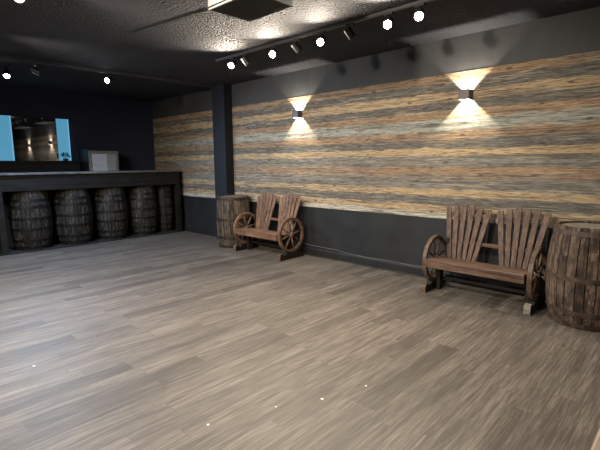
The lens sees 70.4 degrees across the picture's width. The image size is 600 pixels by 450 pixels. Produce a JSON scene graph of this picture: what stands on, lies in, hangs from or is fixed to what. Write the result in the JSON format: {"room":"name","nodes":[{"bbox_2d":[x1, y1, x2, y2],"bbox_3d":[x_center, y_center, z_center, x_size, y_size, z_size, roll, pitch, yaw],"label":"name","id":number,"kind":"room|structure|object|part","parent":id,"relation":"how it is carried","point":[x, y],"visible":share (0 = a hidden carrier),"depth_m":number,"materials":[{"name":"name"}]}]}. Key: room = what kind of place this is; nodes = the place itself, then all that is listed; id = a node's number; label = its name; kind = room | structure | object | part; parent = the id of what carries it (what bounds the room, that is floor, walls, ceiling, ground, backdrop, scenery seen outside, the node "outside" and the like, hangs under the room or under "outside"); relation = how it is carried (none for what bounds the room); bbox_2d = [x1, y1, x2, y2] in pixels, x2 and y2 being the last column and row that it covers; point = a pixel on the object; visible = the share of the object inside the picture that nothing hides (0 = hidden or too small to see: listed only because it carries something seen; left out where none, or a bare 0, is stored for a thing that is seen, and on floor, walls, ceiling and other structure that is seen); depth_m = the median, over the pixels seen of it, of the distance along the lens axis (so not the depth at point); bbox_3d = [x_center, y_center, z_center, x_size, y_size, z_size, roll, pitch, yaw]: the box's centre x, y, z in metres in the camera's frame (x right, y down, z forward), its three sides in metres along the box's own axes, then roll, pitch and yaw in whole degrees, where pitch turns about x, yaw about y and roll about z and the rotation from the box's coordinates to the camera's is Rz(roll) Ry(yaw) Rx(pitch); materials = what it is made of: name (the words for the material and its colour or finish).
{"room":"entertainment venue","nodes":[
{"label":"entertainment venue","id":0,"kind":"room"},
{"bbox_2d":[0,86,154,170],"bbox_3d":[-6.738,-1.012,7.414,0.120,3.050,8.970,7,11,43],"label":"wall","id":1,"kind":"structure","parent":0,"point":[125,126],"depth_m":9.49,"materials":[{"name":"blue paint"}]},
{"bbox_2d":[0,115,14,160],"bbox_3d":[-5.802,-1.678,8.192,0.039,0.866,0.440,7,11,43],"label":"light panel","id":2,"kind":"object","parent":1,"relation":"attached to","point":[6,139],"visible":1,"depth_m":8.27,"materials":[{"name":"blue plastic"}]},
{"bbox_2d":[0,114,76,161],"bbox_3d":[-5.417,-1.740,8.608,0.019,0.903,1.620,7,11,43],"label":"wall mirror","id":3,"kind":"object","parent":1,"relation":"attached to","point":[34,138],"visible":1,"depth_m":8.63,"materials":[{"name":"clear glass"}]},
{"bbox_2d":[10,116,58,160],"bbox_3d":[-5.379,-1.747,8.646,0.010,0.870,0.790,7,11,43],"label":"mirror glass","id":4,"kind":"object","parent":3,"relation":"on","point":[34,138],"depth_m":8.63,"materials":[{"name":"grey"}]},
{"bbox_3d":[-5.420,-2.179,8.543,0.019,0.015,1.620,7,11,43],"label":"frame rail","id":5,"kind":"part","parent":3,"relation":"part of","materials":[{"name":"black wood"}]},
{"bbox_3d":[-5.414,-1.302,8.672,0.019,0.018,1.620,7,11,43],"label":"frame rail","id":6,"kind":"part","parent":3,"relation":"part of","materials":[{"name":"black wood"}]},
{"bbox_2d":[56,119,70,160],"bbox_3d":[-5.012,-1.803,9.011,0.039,0.866,0.230,7,11,43],"label":"light panel","id":7,"kind":"object","parent":1,"relation":"attached to","point":[62,127],"visible":0.96,"depth_m":8.99,"materials":[{"name":"blue plastic"}]},
{"bbox_2d":[211,83,234,239],"bbox_3d":[-1.517,-1.203,8.474,0.390,3.050,0.194,7,11,43],"label":"wall pillar","id":8,"kind":"structure","parent":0,"point":[221,93],"depth_m":8.31,"materials":[{"name":"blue paint"}]},
{"bbox_2d":[0,230,599,449],"bbox_3d":[-1.366,1.238,2.660,14.820,0.100,9.090,7,11,43],"label":"floor","id":9,"kind":"structure","parent":0,"point":[148,342],"depth_m":3.43,"materials":[{"name":"grey wood"}]},
{"bbox_2d":[0,162,81,172],"bbox_3d":[-5.762,-0.411,8.235,0.275,1.610,2.920,7,11,43],"label":"countertop","id":10,"kind":"structure","parent":9,"relation":"on","point":[5,167],"depth_m":8.52,"materials":[{"name":"black wood"}]},
{"bbox_2d":[60,152,69,161],"bbox_3d":[-4.944,-1.440,8.963,0.188,0.203,0.208,7,11,43],"label":"potted plant","id":11,"kind":"object","parent":10,"relation":"on","point":[65,159],"visible":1,"depth_m":8.93,"materials":[{"name":"green plant"}]},
{"bbox_2d":[0,170,182,255],"bbox_3d":[-4.405,-0.347,8.425,0.740,1.410,4.250,7,11,43],"label":"bar counter","id":12,"kind":"object","parent":9,"relation":"on","point":[50,182],"depth_m":8.22,"materials":[{"name":"brown wood"}]},
{"bbox_3d":[-5.119,-0.026,7.296,0.090,1.072,0.090,7,11,43],"label":"post","id":13,"kind":"part","parent":12,"relation":"part of","materials":[{"name":"black wood"}]},
{"bbox_2d":[8,190,52,250],"bbox_3d":[-4.963,-0.108,7.846,0.683,1.068,0.683,7,11,43],"label":"barrel","id":14,"kind":"object","parent":12,"relation":"on","point":[30,215],"visible":0.99,"depth_m":7.60,"materials":[{"name":"black wood"}]},
{"bbox_2d":[54,188,93,244],"bbox_3d":[-4.452,-0.189,8.375,0.683,1.068,0.683,-5,10,-30],"label":"barrel","id":15,"kind":"object","parent":12,"relation":"on","point":[73,212],"visible":0.98,"depth_m":8.12,"materials":[{"name":"black wood"}]},
{"bbox_2d":[0,170,180,174],"bbox_3d":[-4.410,-1.027,8.325,0.740,0.035,4.250,7,11,43],"label":"countertop","id":16,"kind":"structure","parent":12,"relation":"on","point":[125,171],"depth_m":8.19,"materials":[{"name":"grey wood"}]},
{"bbox_2d":[94,187,127,239],"bbox_3d":[-3.949,-0.269,8.898,0.656,1.068,0.656,-6,10,-32],"label":"barrel","id":17,"kind":"object","parent":12,"relation":"on","point":[110,203],"visible":0.98,"depth_m":8.65,"materials":[{"name":"black wood"}]},
{"bbox_2d":[127,185,157,234],"bbox_3d":[-3.472,-0.344,9.391,0.622,1.068,0.622,-2,8,-11],"label":"barrel","id":18,"kind":"object","parent":12,"relation":"on","point":[142,200],"visible":0.98,"depth_m":9.16,"materials":[{"name":"black wood"}]},
{"bbox_2d":[154,184,173,231],"bbox_3d":[-3.135,-0.405,9.791,0.423,1.068,0.423,2,9,16],"label":"barrel","id":19,"kind":"object","parent":12,"relation":"on","point":[165,222],"visible":0.83,"depth_m":9.63,"materials":[{"name":"black wood"}]},
{"bbox_3d":[-2.956,-0.566,9.922,0.650,1.350,0.020,7,11,43],"label":"panel","id":20,"kind":"part","parent":12,"relation":"part of","materials":[{"name":"black wood"}]},
{"bbox_3d":[-2.787,-0.396,9.714,0.090,1.072,0.090,7,11,43],"label":"post","id":21,"kind":"part","parent":12,"relation":"part of","materials":[{"name":"black wood"}]},
{"bbox_2d":[78,149,118,236],"bbox_3d":[-4.386,-0.716,9.391,0.598,1.860,0.620,7,11,43],"label":"fridge","id":22,"kind":"object","parent":9,"relation":"on","point":[91,159],"visible":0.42,"depth_m":9.30,"materials":[{"name":"grey stainless steel"},{"name":"glass"}]},
{"bbox_3d":[-4.201,-0.726,9.211,0.025,1.730,0.620,7,11,43],"label":"door","id":23,"kind":"part","parent":22,"relation":"part of","materials":[{"name":"grey glass"}]},
{"bbox_2d":[216,194,249,247],"bbox_3d":[-1.257,-0.082,8.050,0.637,0.950,0.637,-3,9,-19],"label":"barrel","id":24,"kind":"object","parent":9,"relation":"on","point":[229,207],"visible":0.79,"depth_m":7.79,"materials":[{"name":"brown wood"}]},
{"bbox_2d":[233,192,303,260],"bbox_3d":[-0.567,-0.027,7.310,1.270,1.046,0.587,7,11,43],"label":"bench","id":25,"kind":"object","parent":9,"relation":"on","point":[286,220],"visible":1,"depth_m":7.26,"materials":[{"name":"brown wood"}]},
{"bbox_3d":[-0.919,0.272,7.707,0.044,0.345,0.090,7,11,43],"label":"leg","id":26,"kind":"part","parent":25,"relation":"part of","materials":[{"name":"brown wood"}]},
{"bbox_3d":[-0.198,0.366,7.027,0.044,0.345,0.090,7,11,43],"label":"leg","id":27,"kind":"part","parent":25,"relation":"part of","materials":[{"name":"brown wood"}]},
{"bbox_2d":[304,253,447,281],"bbox_3d":[0.949,0.608,6.429,2.701,0.016,0.041,7,11,43],"label":"cable","id":28,"kind":"object","parent":9,"relation":"on","point":[304,253],"visible":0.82,"depth_m":6.33,"materials":[{"name":"black rubber"}]},
{"bbox_2d":[420,205,551,315],"bbox_3d":[2.077,0.323,4.841,1.270,1.031,0.587,7,11,43],"label":"bench","id":29,"kind":"object","parent":9,"relation":"on","point":[532,302],"visible":1,"depth_m":4.80,"materials":[{"name":"brown wood"}]},
{"bbox_3d":[1.725,0.615,5.237,0.044,0.345,0.090,7,11,43],"label":"leg","id":30,"kind":"part","parent":29,"relation":"part of","materials":[{"name":"brown wood"}]},
{"bbox_3d":[1.836,0.315,5.294,0.040,0.320,0.030,7,11,43],"label":"post","id":31,"kind":"part","parent":29,"relation":"part of","materials":[{"name":"brown wood"}]},
{"bbox_3d":[2.043,-0.113,5.166,0.470,0.056,0.022,7,11,43],"label":"rail","id":32,"kind":"part","parent":29,"relation":"part of","materials":[{"name":"brown wood"}]},
{"bbox_3d":[2.200,0.240,4.959,1.000,0.040,0.022,7,11,43],"label":"rail","id":33,"kind":"part","parent":29,"relation":"part of","materials":[{"name":"brown wood"}]},
{"bbox_3d":[2.489,-0.054,4.745,0.470,0.056,0.022,7,11,43],"label":"rail","id":34,"kind":"part","parent":29,"relation":"part of","materials":[{"name":"brown wood"}]},
{"bbox_3d":[2.446,0.709,4.556,0.044,0.345,0.090,7,11,43],"label":"leg","id":35,"kind":"part","parent":29,"relation":"part of","materials":[{"name":"brown wood"}]},
{"bbox_2d":[545,221,599,331],"bbox_3d":[2.767,0.468,4.098,0.693,0.950,0.693,1,8,9],"label":"barrel","id":36,"kind":"object","parent":9,"relation":"on","point":[572,281],"visible":1,"depth_m":3.91,"materials":[{"name":"brown wood"}]},
{"bbox_2d":[591,429,599,449],"bbox_3d":[1.457,1.751,-1.347,4.918,0.004,6.900,7,11,43],"label":"trim","id":37,"kind":"structure","parent":9,"relation":"on","point":[596,445],"depth_m":2.35,"materials":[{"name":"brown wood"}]},
{"bbox_2d":[0,0,599,101],"bbox_3d":[-1.388,-1.879,2.205,14.820,0.100,9.090,7,11,43],"label":"ceiling","id":38,"kind":"structure","parent":0,"point":[100,34],"depth_m":5.02,"materials":[{"name":"black paint"}]},
{"bbox_2d":[3,67,9,78],"bbox_3d":[-4.468,-2.314,6.471,0.086,0.168,0.140,-5,10,-30],"label":"track spotlight","id":39,"kind":"object","parent":38,"relation":"attached to","point":[6,73],"visible":1,"depth_m":6.45,"materials":[{"name":"white glass"}]},
{"bbox_2d":[31,64,41,75],"bbox_3d":[-3.823,-2.247,6.171,0.139,0.161,0.092,-1,8,-2],"label":"track spotlight","id":40,"kind":"object","parent":38,"relation":"attached to","point":[35,70],"visible":1,"depth_m":6.14,"materials":[{"name":"black metal"}]},
{"bbox_2d":[0,54,212,88],"bbox_3d":[-4.652,-2.235,5.298,0.120,0.045,8.850,7,11,43],"label":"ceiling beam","id":41,"kind":"structure","parent":38,"relation":"attached to","point":[2,56],"depth_m":6.73,"materials":[{"name":"black paint"}]},
{"bbox_2d":[104,74,112,82],"bbox_3d":[-3.153,-2.408,7.003,0.095,0.153,0.134,0,8,2],"label":"track spotlight","id":42,"kind":"object","parent":38,"relation":"attached to","point":[108,79],"visible":0.98,"depth_m":6.97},
{"bbox_2d":[135,10,206,32],"bbox_3d":[-1.412,-2.167,4.546,1.242,0.007,0.007,6,10,35],"label":"conduit","id":43,"kind":"object","parent":38,"relation":"attached to","point":[205,10],"visible":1,"depth_m":4.51,"materials":[{"name":"black metal"}]},
{"bbox_2d":[208,0,291,21],"bbox_3d":[-0.406,-1.889,3.447,0.560,0.251,0.435,7,11,43],"label":"air conditioner","id":44,"kind":"object","parent":38,"relation":"attached to","point":[247,10],"visible":1,"depth_m":3.45,"materials":[{"name":"plastic"}]},
{"bbox_3d":[-0.548,-1.880,3.299,0.560,0.224,0.025,7,11,43],"label":"panel","id":45,"kind":"part","parent":44,"relation":"part of","materials":[{"name":"white plastic"}]},
{"bbox_3d":[-0.546,-1.752,3.319,0.550,0.014,0.022,7,11,43],"label":"trim","id":46,"kind":"part","parent":44,"relation":"part of","materials":[{"name":"white plastic"}]},
{"bbox_2d":[216,0,434,61],"bbox_3d":[0.102,-2.223,4.957,3.650,0.035,0.044,7,11,43],"label":"track","id":47,"kind":"object","parent":38,"relation":"attached to","point":[411,4],"visible":1,"depth_m":4.69,"materials":[{"name":"metal"}]},
{"bbox_2d":[228,57,235,68],"bbox_3d":[-0.950,-2.268,5.962,0.097,0.160,0.139,1,8,6],"label":"track spotlight","id":48,"kind":"object","parent":47,"relation":"attached to","point":[232,64],"visible":1,"depth_m":5.93,"materials":[{"name":"white glass"}]},
{"bbox_2d":[241,53,250,66],"bbox_3d":[-0.730,-2.235,5.760,0.134,0.169,0.089,0,8,1],"label":"track spotlight","id":49,"kind":"object","parent":47,"relation":"hanging from","point":[245,60],"visible":1,"depth_m":5.73,"materials":[{"name":"black metal"}]},
{"bbox_2d":[269,45,277,57],"bbox_3d":[-0.335,-2.188,5.380,0.097,0.158,0.138,1,8,6],"label":"track spotlight","id":50,"kind":"object","parent":47,"relation":"attached to","point":[274,52],"visible":1,"depth_m":5.35,"materials":[{"name":"white glass"}]},
{"bbox_2d":[291,38,302,53],"bbox_3d":[-0.035,-2.144,5.104,0.138,0.168,0.090,0,8,1],"label":"track spotlight","id":51,"kind":"object","parent":47,"relation":"attached to","point":[295,45],"visible":1,"depth_m":5.07,"materials":[{"name":"black metal"}]},
{"bbox_2d":[317,31,325,45],"bbox_3d":[0.244,-2.111,4.834,0.099,0.161,0.140,1,8,9],"label":"track spotlight","id":52,"kind":"object","parent":47,"relation":"attached to","point":[321,40],"visible":1,"depth_m":4.81,"materials":[{"name":"white glass"}]},
{"bbox_2d":[344,23,355,40],"bbox_3d":[0.536,-2.069,4.564,0.134,0.169,0.089,0,8,1],"label":"track spotlight","id":53,"kind":"object","parent":47,"relation":"attached to","point":[349,32],"visible":1,"depth_m":4.53,"materials":[{"name":"black metal"}]},
{"bbox_2d":[383,12,393,28],"bbox_3d":[0.880,-2.027,4.232,0.101,0.162,0.140,2,9,13],"label":"track spotlight","id":54,"kind":"object","parent":47,"relation":"attached to","point":[388,22],"visible":1,"depth_m":4.21,"materials":[{"name":"white glass"}]},
{"bbox_2d":[414,2,425,20],"bbox_3d":[1.126,-1.994,4.000,0.101,0.162,0.140,2,9,13],"label":"track spotlight","id":55,"kind":"object","parent":47,"relation":"attached to","point":[419,14],"visible":1,"depth_m":3.97,"materials":[{"name":"white glass"}]},
{"bbox_2d":[152,6,599,288],"bbox_3d":[1.718,-0.811,5.641,14.820,3.050,0.120,7,11,43],"label":"wall","id":56,"kind":"structure","parent":0,"point":[577,32],"depth_m":5.95,"materials":[{"name":"grey paint"}]},
{"bbox_2d":[182,225,545,299],"bbox_3d":[1.680,0.643,5.803,14.580,0.125,0.020,7,11,43],"label":"baseboard","id":57,"kind":"structure","parent":56,"relation":"attached to","point":[416,270],"depth_m":6.29,"materials":[{"name":"black paint"}]},
{"bbox_2d":[302,242,421,266],"bbox_3d":[1.020,0.455,6.410,2.802,0.079,0.014,7,11,43],"label":"cable","id":58,"kind":"object","parent":57,"relation":"on","point":[302,242],"visible":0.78,"depth_m":6.40,"materials":[{"name":"grey rubber"}]},
{"bbox_2d":[153,50,599,227],"bbox_3d":[1.673,-1.002,5.567,14.580,1.810,0.006,7,11,43],"label":"wall paneling","id":59,"kind":"structure","parent":56,"relation":"attached to","point":[527,136],"depth_m":5.58,"materials":[{"name":"wood"}]},
{"bbox_2d":[292,110,301,117],"bbox_3d":[-0.045,-1.828,7.013,0.124,0.116,0.114,7,11,43],"label":"wall lamp","id":60,"kind":"object","parent":59,"relation":"attached to","point":[295,113],"visible":1,"depth_m":6.97,"materials":[{"name":"grey metal"}]},
{"bbox_2d":[458,89,472,100],"bbox_3d":[1.985,-1.562,5.096,0.124,0.116,0.114,7,11,43],"label":"wall lamp","id":61,"kind":"object","parent":59,"relation":"attached to","point":[464,94],"visible":1,"depth_m":5.06,"materials":[{"name":"grey metal"}]}
]}

